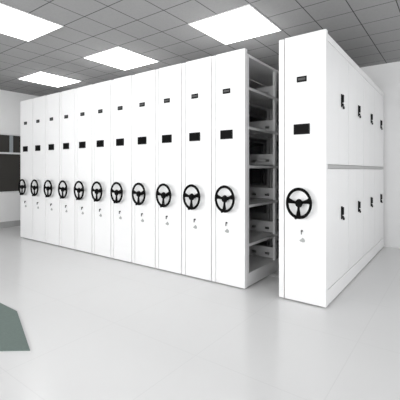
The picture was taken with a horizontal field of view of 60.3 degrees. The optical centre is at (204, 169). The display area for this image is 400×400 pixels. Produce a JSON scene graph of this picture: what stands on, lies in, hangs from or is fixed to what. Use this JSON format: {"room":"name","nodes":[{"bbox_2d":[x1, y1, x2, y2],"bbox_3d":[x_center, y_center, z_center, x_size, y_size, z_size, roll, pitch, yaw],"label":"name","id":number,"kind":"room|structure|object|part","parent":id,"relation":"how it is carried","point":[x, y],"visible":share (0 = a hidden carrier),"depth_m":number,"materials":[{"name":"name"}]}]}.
{"room":"archive storage room","nodes":[
{"label":"archive storage room","id":0,"kind":"room"},
{"bbox_2d":[0,90,39,221],"bbox_3d":[-5.231,-0.230,5.768,0.150,2.840,8.760,0,0,36],"label":"wall","id":1,"kind":"structure","parent":0,"point":[10,101],"depth_m":7.22,"materials":[{"name":"paint"}]},
{"bbox_2d":[0,133,19,192],"bbox_3d":[-4.370,-0.140,6.898,0.070,1.240,4.200,0,0,36],"label":"window","id":2,"kind":"structure","parent":1,"relation":"in","point":[9,143],"depth_m":7.25,"materials":[{"name":"black glass"}]},
{"bbox_3d":[-4.374,-0.550,6.901,0.010,0.380,4.140,0,0,36],"label":"pane","id":3,"kind":"part","parent":2,"relation":"part of","materials":[{"name":"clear glass"}]},
{"bbox_3d":[-4.374,0.058,6.901,0.010,0.805,4.140,0,0,36],"label":"pane","id":4,"kind":"part","parent":2,"relation":"part of","materials":[{"name":"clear glass"}]},
{"bbox_2d":[0,220,19,227],"bbox_3d":[-5.164,1.130,5.720,0.015,0.120,8.760,0,0,36],"label":"baseboard","id":5,"kind":"structure","parent":1,"relation":"attached to","point":[16,222],"depth_m":7.19,"materials":[{"name":"grey"}]},
{"bbox_2d":[0,226,399,399],"bbox_3d":[-1.150,1.250,2.794,10.250,0.120,9.060,0,0,36],"label":"floor","id":6,"kind":"structure","parent":0,"point":[96,327],"depth_m":2.49,"materials":[{"name":"tile"}]},
{"bbox_2d":[0,303,29,350],"bbox_3d":[-2.077,1.186,2.446,1.707,0.008,1.300,0,0,36],"label":"floor mat","id":7,"kind":"object","parent":6,"relation":"on","point":[12,335],"visible":1,"depth_m":2.50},
{"bbox_2d":[18,99,31,238],"bbox_3d":[-2.266,-0.016,7.110,0.416,2.388,3.018,0,0,36],"label":"shelving unit","id":8,"kind":"object","parent":6,"relation":"on","point":[25,181],"visible":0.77,"depth_m":5.95,"materials":[{"name":"white metal"}]},
{"bbox_2d":[30,96,44,241],"bbox_3d":[-1.927,-0.016,6.864,0.403,2.388,3.018,0,0,36],"label":"shelving unit","id":9,"kind":"object","parent":6,"relation":"on","point":[38,104],"visible":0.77,"depth_m":5.71,"materials":[{"name":"white metal"}]},
{"bbox_2d":[43,92,59,245],"bbox_3d":[-1.594,-0.016,6.621,0.403,2.388,3.018,0,0,36],"label":"shelving unit","id":10,"kind":"object","parent":6,"relation":"on","point":[52,101],"visible":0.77,"depth_m":5.46,"materials":[{"name":"white metal"}]},
{"bbox_2d":[58,89,74,248],"bbox_3d":[-1.262,-0.016,6.378,0.403,2.388,3.018,0,0,36],"label":"shelving unit","id":11,"kind":"object","parent":6,"relation":"on","point":[67,98],"visible":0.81,"depth_m":5.21,"materials":[{"name":"white metal"}]},
{"bbox_2d":[74,85,91,252],"bbox_3d":[-0.928,-0.016,6.135,0.403,2.388,3.018,0,0,36],"label":"shelving unit","id":12,"kind":"object","parent":6,"relation":"on","point":[83,95],"visible":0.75,"depth_m":4.97,"materials":[{"name":"white metal"}]},
{"bbox_2d":[91,80,110,257],"bbox_3d":[-0.596,-0.016,5.893,0.403,2.388,3.018,0,0,36],"label":"shelving unit","id":13,"kind":"object","parent":6,"relation":"on","point":[101,92],"visible":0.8,"depth_m":4.72,"materials":[{"name":"white metal"}]},
{"bbox_2d":[110,75,131,261],"bbox_3d":[-0.263,-0.016,5.650,0.403,2.388,3.018,0,0,36],"label":"shelving unit","id":14,"kind":"object","parent":6,"relation":"on","point":[121,88],"visible":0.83,"depth_m":4.48,"materials":[{"name":"white metal"}]},
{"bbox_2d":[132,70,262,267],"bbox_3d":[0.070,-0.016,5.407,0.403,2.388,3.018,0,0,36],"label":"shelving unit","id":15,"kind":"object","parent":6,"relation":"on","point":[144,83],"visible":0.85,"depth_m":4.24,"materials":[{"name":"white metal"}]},
{"bbox_3d":[-0.729,-0.016,4.263,0.346,2.388,0.050,0,0,36],"label":"panel","id":16,"kind":"part","parent":15,"relation":"part of","materials":[{"name":"white metal"}]},
{"bbox_3d":[0.111,0.004,5.463,0.396,2.348,2.880,0,0,36],"label":"shelving frame","id":17,"kind":"part","parent":15,"relation":"part of","materials":[{"name":"grey metal"}]},
{"bbox_2d":[156,63,278,273],"bbox_3d":[0.403,-0.016,5.165,0.403,2.388,3.018,0,0,36],"label":"shelving unit","id":18,"kind":"object","parent":6,"relation":"on","point":[169,78],"visible":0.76,"depth_m":4.01,"materials":[{"name":"white metal"}]},
{"bbox_3d":[-0.396,-0.016,4.020,0.346,2.388,0.050,0,0,36],"label":"panel","id":19,"kind":"part","parent":18,"relation":"part of","materials":[{"name":"white metal"}]},
{"bbox_3d":[0.443,0.004,5.221,0.396,2.348,2.880,0,0,36],"label":"shelving frame","id":20,"kind":"part","parent":18,"relation":"part of","materials":[{"name":"grey metal"}]},
{"bbox_2d":[182,56,278,280],"bbox_3d":[0.736,-0.016,4.922,0.403,2.388,3.018,0,0,36],"label":"shelving unit","id":21,"kind":"object","parent":6,"relation":"on","point":[196,74],"visible":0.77,"depth_m":3.78,"materials":[{"name":"white metal"}]},
{"bbox_3d":[-0.063,-0.016,3.777,0.346,2.388,0.050,0,0,36],"label":"panel","id":22,"kind":"part","parent":21,"relation":"part of","materials":[{"name":"white metal"}]},
{"bbox_3d":[0.776,0.004,4.978,0.396,2.348,2.880,0,0,36],"label":"shelving frame","id":23,"kind":"part","parent":21,"relation":"part of","materials":[{"name":"grey metal"}]},
{"bbox_2d":[212,48,278,288],"bbox_3d":[1.075,-0.016,4.687,0.403,2.388,3.038,0,0,36],"label":"shelving unit","id":24,"kind":"object","parent":6,"relation":"on","point":[234,263],"visible":0.7,"depth_m":3.57,"materials":[{"name":"white metal"}]},
{"bbox_3d":[0.270,-0.016,3.534,0.346,2.388,0.050,0,0,36],"label":"panel","id":25,"kind":"part","parent":24,"relation":"part of","materials":[{"name":"white metal"}]},
{"bbox_3d":[0.470,-0.830,3.859,0.396,0.030,0.614,0,0,36],"label":"shelf","id":26,"kind":"part","parent":24,"relation":"part of","materials":[{"name":"grey metal"}]},
{"bbox_3d":[0.470,-0.430,3.859,0.396,0.030,0.614,0,0,36],"label":"shelf","id":27,"kind":"part","parent":24,"relation":"part of","materials":[{"name":"grey metal"}]},
{"bbox_3d":[0.470,-0.035,3.859,0.396,0.030,0.614,0,0,36],"label":"shelf","id":28,"kind":"part","parent":24,"relation":"part of","materials":[{"name":"grey metal"}]},
{"bbox_3d":[0.470,0.365,3.859,0.396,0.030,0.614,0,0,36],"label":"shelf","id":29,"kind":"part","parent":24,"relation":"part of","materials":[{"name":"grey metal"}]},
{"bbox_3d":[0.470,0.760,3.859,0.396,0.030,0.614,0,0,36],"label":"shelf","id":30,"kind":"part","parent":24,"relation":"part of","materials":[{"name":"white metal"}]},
{"bbox_3d":[1.109,-1.157,4.735,0.400,0.025,2.880,0,0,36],"label":"panel","id":31,"kind":"part","parent":24,"relation":"part of","materials":[{"name":"grey metal"}]},
{"bbox_3d":[0.869,-0.830,4.406,0.396,0.030,0.649,0,0,36],"label":"shelf","id":32,"kind":"part","parent":24,"relation":"part of","materials":[{"name":"grey metal"}]},
{"bbox_3d":[0.869,-0.430,4.406,0.396,0.030,0.649,0,0,36],"label":"shelf","id":33,"kind":"part","parent":24,"relation":"part of","materials":[{"name":"grey metal"}]},
{"bbox_3d":[0.869,0.365,4.406,0.396,0.030,0.649,0,0,36],"label":"shelf","id":34,"kind":"part","parent":24,"relation":"part of","materials":[{"name":"grey metal"}]},
{"bbox_3d":[0.869,0.760,4.406,0.396,0.030,0.649,0,0,36],"label":"shelf","id":35,"kind":"part","parent":24,"relation":"part of","materials":[{"name":"white metal"}]},
{"bbox_2d":[279,29,383,306],"bbox_3d":[1.706,-0.016,4.215,0.453,2.388,3.018,0,0,36],"label":"shelving unit","id":36,"kind":"object","parent":6,"relation":"on","point":[331,113],"visible":1,"depth_m":3.14,"materials":[{"name":"white metal"}]},
{"bbox_3d":[0.861,-0.810,3.067,0.090,0.050,0.008,0,0,36],"label":"number plate","id":37,"kind":"part","parent":36,"relation":"part of","materials":[{"name":"black plastic"}]},
{"bbox_3d":[0.898,-0.016,3.076,0.376,2.388,0.050,0,0,36],"label":"panel","id":38,"kind":"part","parent":36,"relation":"part of","materials":[{"name":"white metal"}]},
{"bbox_3d":[1.154,-0.586,3.154,0.047,1.071,0.352,0,0,36],"label":"door","id":39,"kind":"part","parent":36,"relation":"part of","materials":[{"name":"white metal"}]},
{"bbox_3d":[1.154,0.515,3.154,0.047,1.049,0.352,0,0,36],"label":"door","id":40,"kind":"part","parent":36,"relation":"part of","materials":[{"name":"white metal"}]},
{"bbox_3d":[1.349,-0.667,3.363,0.025,0.139,0.076,0,0,36],"label":"handle","id":41,"kind":"part","parent":36,"relation":"part of","materials":[{"name":"black metal"}]},
{"bbox_3d":[1.349,0.422,3.363,0.025,0.139,0.076,0,0,36],"label":"handle","id":42,"kind":"part","parent":36,"relation":"part of","materials":[{"name":"black"}]},
{"bbox_3d":[1.363,-0.586,3.441,0.047,1.071,0.352,0,0,36],"label":"door","id":43,"kind":"part","parent":36,"relation":"part of","materials":[{"name":"white metal"}]},
{"bbox_3d":[1.363,0.515,3.441,0.047,1.049,0.352,0,0,36],"label":"door","id":44,"kind":"part","parent":36,"relation":"part of","materials":[{"name":"white metal"}]},
{"bbox_3d":[1.577,-0.586,3.734,0.047,1.071,0.352,0,0,36],"label":"door","id":45,"kind":"part","parent":36,"relation":"part of","materials":[{"name":"white metal"}]},
{"bbox_3d":[1.577,0.515,3.734,0.047,1.049,0.352,0,0,36],"label":"door","id":46,"kind":"part","parent":36,"relation":"part of","materials":[{"name":"white metal"}]},
{"bbox_3d":[1.889,-0.029,4.168,0.045,0.033,2.878,0,0,36],"label":"rail","id":47,"kind":"part","parent":36,"relation":"part of","materials":[{"name":"grey metal"}]},
{"bbox_3d":[1.889,-1.155,4.167,0.059,0.060,2.880,0,0,36],"label":"cornice","id":48,"kind":"part","parent":36,"relation":"part of","materials":[{"name":"white metal"}]},
{"bbox_3d":[1.786,-0.586,4.021,0.047,1.071,0.352,0,0,36],"label":"door","id":49,"kind":"part","parent":36,"relation":"part of","materials":[{"name":"white metal"}]},
{"bbox_3d":[1.772,-0.667,3.943,0.025,0.139,0.076,0,0,36],"label":"handle","id":50,"kind":"part","parent":36,"relation":"part of","materials":[{"name":"black metal"}]},
{"bbox_3d":[1.786,0.515,4.021,0.047,1.049,0.352,0,0,36],"label":"door","id":51,"kind":"part","parent":36,"relation":"part of","materials":[{"name":"white metal"}]},
{"bbox_3d":[1.772,0.422,3.943,0.025,0.139,0.076,0,0,36],"label":"handle","id":52,"kind":"part","parent":36,"relation":"part of","materials":[{"name":"black"}]},
{"bbox_3d":[2.000,-0.586,4.315,0.047,1.071,0.352,0,0,36],"label":"door","id":53,"kind":"part","parent":36,"relation":"part of","materials":[{"name":"white metal"}]},
{"bbox_3d":[2.000,0.515,4.315,0.047,1.049,0.352,0,0,36],"label":"door","id":54,"kind":"part","parent":36,"relation":"part of","materials":[{"name":"white metal"}]},
{"bbox_3d":[2.209,-0.586,4.601,0.047,1.071,0.352,0,0,36],"label":"door","id":55,"kind":"part","parent":36,"relation":"part of","materials":[{"name":"white metal"}]},
{"bbox_3d":[2.209,0.515,4.601,0.047,1.049,0.352,0,0,36],"label":"door","id":56,"kind":"part","parent":36,"relation":"part of","materials":[{"name":"white metal"}]},
{"bbox_3d":[2.423,-0.586,4.895,0.047,1.071,0.352,0,0,36],"label":"door","id":57,"kind":"part","parent":36,"relation":"part of","materials":[{"name":"white metal"}]},
{"bbox_3d":[2.423,0.515,4.895,0.047,1.049,0.352,0,0,36],"label":"door","id":58,"kind":"part","parent":36,"relation":"part of","materials":[{"name":"white metal"}]},
{"bbox_3d":[2.632,-0.586,5.181,0.047,1.071,0.352,0,0,36],"label":"door","id":59,"kind":"part","parent":36,"relation":"part of","materials":[{"name":"white metal"}]},
{"bbox_3d":[2.632,0.515,5.181,0.047,1.049,0.352,0,0,36],"label":"door","id":60,"kind":"part","parent":36,"relation":"part of","materials":[{"name":"white metal"}]},
{"bbox_2d":[0,0,399,96],"bbox_3d":[-1.150,-1.710,2.794,10.250,0.120,9.060,0,0,36],"label":"ceiling","id":61,"kind":"structure","parent":0,"point":[368,31],"depth_m":4.16,"materials":[{"name":"tile"}]},
{"bbox_2d":[0,2,62,41],"bbox_3d":[-2.165,-1.644,3.849,0.784,0.012,0.784,0,0,36],"label":"recessed light","id":62,"kind":"object","parent":61,"relation":"in","point":[14,22],"visible":1,"depth_m":3.88,"materials":[{"name":"white plastic"}]},
{"bbox_2d":[17,71,80,86],"bbox_3d":[-2.829,-1.644,6.283,0.784,0.012,0.784,0,0,36],"label":"recessed light","id":63,"kind":"object","parent":61,"relation":"in","point":[40,77],"visible":1,"depth_m":6.24,"materials":[{"name":"white plastic"}]},
{"bbox_2d":[83,46,158,69],"bbox_3d":[-1.237,-1.644,5.123,0.784,0.012,0.784,0,0,36],"label":"recessed light","id":64,"kind":"object","parent":61,"relation":"in","point":[118,57],"visible":1,"depth_m":5.07,"materials":[{"name":"white plastic"}]},
{"bbox_2d":[188,4,281,44],"bbox_3d":[0.355,-1.644,3.962,0.784,0.012,0.784,0,0,36],"label":"recessed light","id":65,"kind":"object","parent":61,"relation":"in","point":[245,22],"visible":1,"depth_m":3.91,"materials":[{"name":"white plastic"}]},
{"bbox_2d":[249,61,399,247],"bbox_3d":[1.474,-0.230,6.394,10.250,2.840,0.150,0,0,36],"label":"wall","id":66,"kind":"structure","parent":0,"point":[386,77],"depth_m":5.30,"materials":[{"name":"paint"}]}
]}

